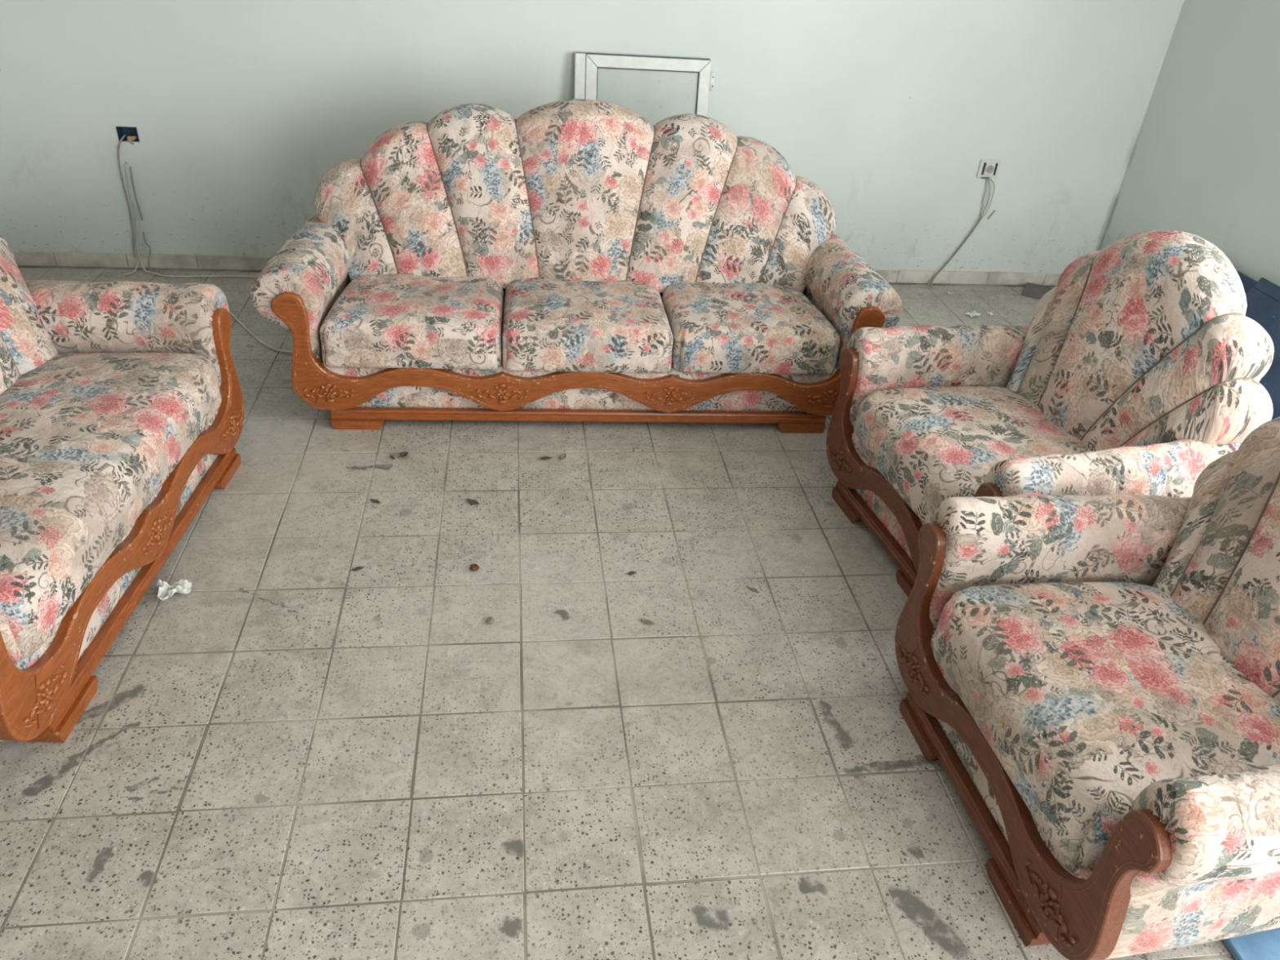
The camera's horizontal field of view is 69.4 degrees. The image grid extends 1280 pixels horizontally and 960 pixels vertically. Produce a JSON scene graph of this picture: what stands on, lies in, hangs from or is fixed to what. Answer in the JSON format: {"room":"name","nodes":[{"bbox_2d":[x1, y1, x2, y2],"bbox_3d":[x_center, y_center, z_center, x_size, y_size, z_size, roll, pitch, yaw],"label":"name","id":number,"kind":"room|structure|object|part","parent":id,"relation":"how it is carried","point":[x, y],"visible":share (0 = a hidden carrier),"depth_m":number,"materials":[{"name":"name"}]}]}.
{"room":"abandoned building interior","nodes":[
{"label":"abandoned building interior","id":0,"kind":"room"},
{"bbox_2d":[0,0,1184,273],"bbox_3d":[-0.508,-2.270,4.171,6.632,2.750,0.150,-1,33,-8],"label":"wall","id":1,"kind":"structure","parent":0,"point":[240,110],"depth_m":4.40,"materials":[{"name":"paint"}]},
{"bbox_2d":[115,126,139,144],"bbox_3d":[-2.367,-1.595,4.287,0.088,0.092,0.054,-1,33,-8],"label":"junction box","id":2,"kind":"object","parent":1,"relation":"attached to","point":[131,136],"visible":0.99,"depth_m":4.28,"materials":[{"name":"blue paint"}]},
{"bbox_2d":[117,134,135,257],"bbox_3d":[-2.432,-1.343,4.404,0.087,0.579,0.021,-13,37,-25],"label":"cable","id":3,"kind":"object","parent":2,"relation":"hanging from","point":[124,135],"visible":1,"depth_m":4.39,"materials":[{"name":"grey plastic"}]},
{"bbox_2d":[123,161,139,275],"bbox_3d":[-2.461,-1.244,4.408,0.034,0.520,0.156,20,36,22],"label":"cable","id":4,"kind":"object","parent":1,"relation":"attached to","point":[126,175],"visible":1,"depth_m":4.43,"materials":[{"name":"grey plastic"}]},
{"bbox_2d":[129,166,142,220],"bbox_3d":[-2.400,-1.363,4.397,0.013,0.253,0.010,-1,33,-8],"label":"cable","id":5,"kind":"object","parent":1,"relation":"attached to","point":[130,166],"visible":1,"depth_m":4.39,"materials":[{"name":"grey plastic"}]},
{"bbox_2d":[12,250,1061,285],"bbox_3d":[-0.585,-1.104,4.828,6.330,0.073,0.014,-1,33,-8],"label":"baseboard","id":6,"kind":"structure","parent":1,"relation":"attached to","point":[22,258],"depth_m":4.62,"materials":[{"name":"tile"}]},
{"bbox_2d":[573,52,715,125],"bbox_3d":[0.002,-1.489,4.552,0.664,1.090,0.174,-1,33,-8],"label":"window sash","id":7,"kind":"structure","parent":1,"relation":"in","point":[657,95],"depth_m":4.36,"materials":[{"name":"white paint"}]},
{"bbox_3d":[0.015,-1.486,4.554,0.485,0.984,0.006,-1,26,-8],"label":"glass pane","id":8,"kind":"part","parent":7,"relation":"part of","materials":[{"name":"white glass"}]},
{"bbox_3d":[0.040,-1.953,4.330,0.584,0.052,0.039,-1,26,-8],"label":"rail","id":9,"kind":"part","parent":7,"relation":"part of","materials":[{"name":"white paint"}]},
{"bbox_2d":[976,159,1001,178],"bbox_3d":[1.823,-1.623,4.824,0.112,0.094,0.019,-1,33,-8],"label":"wall socket","id":10,"kind":"object","parent":1,"relation":"attached to","point":[988,168],"visible":1,"depth_m":4.82,"materials":[{"name":"white plastic"}]},
{"bbox_2d":[899,178,986,286],"bbox_3d":[1.634,-1.320,4.962,0.391,0.579,0.034,-7,35,-17],"label":"cable","id":11,"kind":"object","parent":10,"relation":"hanging from","point":[986,179],"visible":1,"depth_m":5.02,"materials":[{"name":"grey plastic"}]},
{"bbox_2d":[928,178,990,285],"bbox_3d":[1.725,-1.329,4.982,0.233,0.576,0.027,-5,34,-14],"label":"cable","id":12,"kind":"object","parent":10,"relation":"hanging from","point":[988,179],"visible":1,"depth_m":4.98,"materials":[{"name":"grey plastic"}]},
{"bbox_2d":[929,178,995,286],"bbox_3d":[1.732,-1.325,4.976,0.248,0.578,0.031,-5,34,-15],"label":"cable","id":13,"kind":"object","parent":10,"relation":"hanging from","point":[990,179],"visible":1,"depth_m":4.99,"materials":[{"name":"grey plastic"}]},
{"bbox_2d":[0,266,1235,959],"bbox_3d":[-0.214,0.729,2.217,6.632,0.121,6.435,-1,33,-8],"label":"floor","id":14,"kind":"structure","parent":0,"point":[295,753],"depth_m":2.29,"materials":[{"name":"tile"}]},
{"bbox_2d":[0,235,244,742],"bbox_3d":[-1.724,-0.178,2.360,0.820,1.049,1.685,2,33,-3],"label":"loveseat","id":15,"kind":"object","parent":14,"relation":"on","point":[122,405],"visible":1,"depth_m":2.53,"materials":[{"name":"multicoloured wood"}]},
{"bbox_2d":[0,352,222,662],"bbox_3d":[-1.605,-0.025,2.465,0.560,0.200,1.254,2,33,-3],"label":"seat cushion","id":16,"kind":"object","parent":15,"relation":"on","point":[87,440],"depth_m":2.41,"materials":[{"name":"fabric"}]},
{"bbox_3d":[-1.667,0.130,2.563,0.580,0.178,1.300,2,33,-3],"label":"seat","id":17,"kind":"part","parent":15,"relation":"part of","materials":[{"name":"fabric"}]},
{"bbox_3d":[-1.744,-0.403,3.065,0.740,0.528,0.239,0,33,-6],"label":"armrest","id":18,"kind":"part","parent":15,"relation":"part of","materials":[{"name":"fabric"}]},
{"bbox_3d":[-1.387,0.230,2.637,0.045,0.037,1.240,2,33,-3],"label":"plinth rail","id":19,"kind":"part","parent":15,"relation":"part of","materials":[{"name":"brown wood"}]},
{"bbox_2d":[142,231,160,271],"bbox_3d":[-2.393,-1.114,4.525,0.078,0.186,0.031,14,34,14],"label":"cable","id":20,"kind":"object","parent":14,"relation":"on","point":[143,232],"visible":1,"depth_m":4.54,"materials":[{"name":"grey plastic"}]},
{"bbox_2d":[155,578,191,600],"bbox_3d":[-1.306,0.306,2.590,0.092,0.042,0.070,-12,36,-24],"label":"crumpled paper","id":21,"kind":"object","parent":14,"relation":"on","point":[166,591],"visible":1,"depth_m":2.59,"materials":[{"name":"white paper"}]},
{"bbox_2d":[133,204,257,277],"bbox_3d":[-2.072,-1.127,4.455,0.773,0.325,0.093,5,33,1],"label":"cable","id":22,"kind":"object","parent":14,"relation":"on","point":[135,207],"visible":0.84,"depth_m":4.52,"materials":[{"name":"grey plastic"}]},
{"bbox_2d":[229,311,292,353],"bbox_3d":[-1.747,-0.686,4.096,0.060,0.008,0.752,-26,44,-38],"label":"cable","id":23,"kind":"object","parent":14,"relation":"on","point":[230,313],"visible":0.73,"depth_m":3.98,"materials":[{"name":"grey plastic"}]},
{"bbox_2d":[350,566,364,570],"bbox_3d":[-0.841,0.264,2.744,0.044,0.007,0.015,-12,36,-24],"label":"dry leaf","id":24,"kind":"object","parent":14,"relation":"on","point":[357,568],"visible":1,"depth_m":2.75,"materials":[{"name":"plant"}]},
{"bbox_2d":[368,498,381,502],"bbox_3d":[-0.873,0.069,3.041,0.049,0.007,0.015,16,35,17],"label":"dry leaf","id":25,"kind":"object","parent":14,"relation":"on","point":[371,500],"visible":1,"depth_m":3.04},
{"bbox_2d":[399,451,407,457],"bbox_3d":[-0.842,-0.089,3.281,0.031,0.016,0.027,1,33,-6],"label":"dry leaf","id":26,"kind":"object","parent":14,"relation":"on","point":[402,454],"visible":1,"depth_m":3.29,"materials":[{"name":"plant"}]},
{"bbox_2d":[465,498,479,504],"bbox_3d":[-0.558,0.072,3.074,0.061,0.008,0.022,19,36,22],"label":"dry leaf","id":27,"kind":"object","parent":14,"relation":"on","point":[469,500],"visible":1,"depth_m":3.07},
{"bbox_2d":[469,564,479,571],"bbox_3d":[-0.498,0.263,2.779,0.028,0.016,0.028,-14,37,-26],"label":"crumb","id":28,"kind":"object","parent":14,"relation":"on","point":[473,567],"visible":1,"depth_m":2.77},
{"bbox_2d":[485,617,494,623],"bbox_3d":[-0.419,0.393,2.588,0.026,0.015,0.022,-1,33,-8],"label":"crumb","id":29,"kind":"object","parent":14,"relation":"on","point":[490,620],"visible":1,"depth_m":2.58,"materials":[{"name":"beige plant"}]},
{"bbox_2d":[537,456,552,459],"bbox_3d":[-0.343,-0.078,3.331,0.056,0.008,0.019,-5,34,-14],"label":"dry leaf","id":30,"kind":"object","parent":14,"relation":"on","point":[544,457],"visible":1,"depth_m":3.33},
{"bbox_2d":[559,453,566,461],"bbox_3d":[-0.279,-0.082,3.340,0.022,0.012,0.044,16,35,17],"label":"dry leaf","id":31,"kind":"object","parent":14,"relation":"on","point":[562,456],"visible":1,"depth_m":3.35,"materials":[{"name":"beige plant"}]},
{"bbox_2d":[250,98,902,433],"bbox_3d":[-0.209,-0.844,3.565,2.325,1.056,0.826,0,33,-7],"label":"sofa","id":32,"kind":"object","parent":14,"relation":"on","point":[575,260],"visible":0.97,"depth_m":3.50,"materials":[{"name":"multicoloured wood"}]},
{"bbox_3d":[-1.246,-0.675,3.547,0.246,0.526,0.741,2,33,-3],"label":"armrest","id":33,"kind":"part","parent":32,"relation":"part of","materials":[{"name":"fabric"}]},
{"bbox_2d":[320,273,503,369],"bbox_3d":[-0.836,-0.620,3.487,0.630,0.188,0.560,0,33,-7],"label":"seat cushion","id":34,"kind":"object","parent":32,"relation":"on","point":[372,321],"depth_m":3.30,"materials":[{"name":"fabric"}]},
{"bbox_3d":[-0.206,-0.248,3.518,1.872,0.037,0.045,0,33,-7],"label":"plinth rail","id":35,"kind":"part","parent":32,"relation":"part of","materials":[{"name":"brown wood"}]},
{"bbox_3d":[-0.190,-0.449,3.376,2.167,0.448,0.040,0,33,-7],"label":"trim","id":36,"kind":"part","parent":32,"relation":"part of","materials":[{"name":"brown wood"}]},
{"bbox_3d":[-0.227,-0.495,3.700,1.932,0.178,0.580,0,33,-7],"label":"seat","id":37,"kind":"part","parent":32,"relation":"part of","materials":[{"name":"fabric"}]},
{"bbox_2d":[502,276,673,373],"bbox_3d":[-0.210,-0.616,3.558,0.620,0.189,0.566,0,33,-7],"label":"seat cushion","id":38,"kind":"object","parent":32,"relation":"on","point":[550,324],"depth_m":3.37,"materials":[{"name":"fabric"}]},
{"bbox_2d":[662,281,839,374],"bbox_3d":[0.415,-0.617,3.633,0.629,0.187,0.560,0,33,-7],"label":"seat cushion","id":39,"kind":"object","parent":32,"relation":"on","point":[716,327],"depth_m":3.44,"materials":[{"name":"fabric"}]},
{"bbox_3d":[0.801,-0.672,3.784,0.244,0.528,0.741,-2,33,-10],"label":"armrest","id":40,"kind":"part","parent":32,"relation":"part of","materials":[{"name":"fabric"}]},
{"bbox_2d":[627,571,636,574],"bbox_3d":[-0.027,0.283,2.813,0.037,0.005,0.013,-9,35,-20],"label":"dry leaf","id":41,"kind":"object","parent":14,"relation":"on","point":[629,572],"visible":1,"depth_m":2.81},
{"bbox_2d":[637,618,655,624],"bbox_3d":[0.018,0.403,2.631,0.055,0.007,0.015,13,34,13],"label":"dry leaf","id":42,"kind":"object","parent":14,"relation":"on","point":[646,621],"visible":1,"depth_m":2.63,"materials":[{"name":"brown plant"}]},
{"bbox_2d":[745,585,759,592],"bbox_3d":[0.339,0.329,2.786,0.049,0.005,0.013,22,37,26],"label":"dry leaf","id":43,"kind":"object","parent":14,"relation":"on","point":[754,589],"visible":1,"depth_m":2.79,"materials":[{"name":"brown plant"}]},
{"bbox_2d":[964,311,981,317],"bbox_3d":[1.723,-0.858,4.780,0.080,0.011,0.044,-18,39,-31],"label":"scrap","id":44,"kind":"object","parent":14,"relation":"on","point":[973,313],"visible":1,"depth_m":4.78,"materials":[{"name":"paper"}]},
{"bbox_2d":[1022,282,1053,298],"bbox_3d":[2.314,-1.003,5.066,0.400,0.020,0.180,19,36,21],"label":"slab","id":45,"kind":"object","parent":14,"relation":"on","point":[1031,290],"visible":0.42,"depth_m":5.10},
{"bbox_2d":[826,230,1274,597],"bbox_3d":[1.202,-0.235,2.817,0.875,1.029,0.988,-5,34,-14],"label":"armchair","id":46,"kind":"object","parent":14,"relation":"on","point":[1143,367],"visible":0.7,"depth_m":2.72,"materials":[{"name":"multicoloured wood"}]},
{"bbox_3d":[0.791,0.184,2.969,0.045,0.037,0.655,-5,34,-14],"label":"plinth rail","id":47,"kind":"part","parent":46,"relation":"part of","materials":[{"name":"brown wood"}]},
{"bbox_3d":[1.075,0.070,2.983,0.580,0.178,0.715,-5,34,-14],"label":"seat","id":48,"kind":"part","parent":46,"relation":"part of","materials":[{"name":"fabric"}]},
{"bbox_3d":[0.797,-0.021,2.833,0.040,0.448,0.930,-5,34,-14],"label":"trim","id":49,"kind":"part","parent":46,"relation":"part of","materials":[{"name":"brown wood"}]},
{"bbox_3d":[1.077,-0.297,3.237,0.790,0.526,0.164,-3,34,-12],"label":"armrest","id":50,"kind":"part","parent":46,"relation":"part of","materials":[{"name":"fabric"}]},
{"bbox_2d":[853,386,1092,524],"bbox_3d":[1.068,-0.087,2.875,0.620,0.204,0.670,-5,34,-14],"label":"seat cushion","id":51,"kind":"object","parent":46,"relation":"on","point":[926,446],"depth_m":2.81,"materials":[{"name":"fabric"}]},
{"bbox_3d":[1.281,0.137,2.591,0.789,0.526,0.162,-7,35,-17],"label":"armrest","id":52,"kind":"part","parent":46,"relation":"part of","materials":[{"name":"fabric"}]},
{"bbox_2d":[894,416,1279,959],"bbox_3d":[1.185,0.329,1.943,0.875,1.029,0.985,-2,33,-10],"label":"armchair","id":53,"kind":"object","parent":14,"relation":"on","point":[1095,681],"visible":1,"depth_m":1.94,"materials":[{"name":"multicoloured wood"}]},
{"bbox_3d":[0.767,0.729,2.123,0.045,0.037,0.655,-2,33,-10],"label":"plinth rail","id":54,"kind":"part","parent":53,"relation":"part of","materials":[{"name":"brown wood"}]},
{"bbox_3d":[1.056,0.629,2.116,0.580,0.178,0.715,-2,33,-10],"label":"seat","id":55,"kind":"part","parent":53,"relation":"part of","materials":[{"name":"fabric"}]},
{"bbox_3d":[0.772,0.524,1.988,0.040,0.448,0.930,-2,33,-10],"label":"trim","id":56,"kind":"part","parent":53,"relation":"part of","materials":[{"name":"brown wood"}]},
{"bbox_3d":[1.094,0.265,2.372,0.790,0.525,0.166,0,33,-7],"label":"armrest","id":57,"kind":"part","parent":53,"relation":"part of","materials":[{"name":"fabric"}]},
{"bbox_2d":[933,582,1279,869],"bbox_3d":[1.049,0.471,2.010,0.620,0.205,0.670,-2,33,-10],"label":"seat cushion","id":58,"kind":"object","parent":53,"relation":"on","point":[1082,697],"depth_m":1.91,"materials":[{"name":"fabric"}]},
{"bbox_3d":[1.229,0.702,1.712,0.790,0.526,0.164,-4,34,-13],"label":"armrest","id":59,"kind":"part","parent":53,"relation":"part of","materials":[{"name":"fabric"}]},
{"bbox_2d":[1235,270,1257,294],"bbox_3d":[2.683,-0.361,3.679,0.116,0.477,1.770,-1,33,-8],"label":"board","id":60,"kind":"object","parent":14,"relation":"on","point":[1248,283],"visible":0.02,"depth_m":4.05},
{"bbox_2d":[1222,927,1279,959],"bbox_3d":[1.670,1.205,1.577,0.815,0.020,1.010,-1,33,-8],"label":"board","id":61,"kind":"object","parent":14,"relation":"on","point":[1265,944],"visible":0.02,"depth_m":1.90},
{"bbox_2d":[1244,277,1279,419],"bbox_3d":[2.589,-0.241,3.437,0.259,0.525,1.460,-1,33,-8],"label":"board","id":62,"kind":"object","parent":14,"relation":"on","point":[1263,300],"visible":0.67,"depth_m":3.81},
{"bbox_2d":[1098,0,1279,286],"bbox_3d":[3.090,-0.505,1.872,0.150,2.750,6.435,-1,33,-8],"label":"wall","id":63,"kind":"structure","parent":0,"point":[1204,162],"depth_m":4.29,"materials":[{"name":"paint"}]}
]}

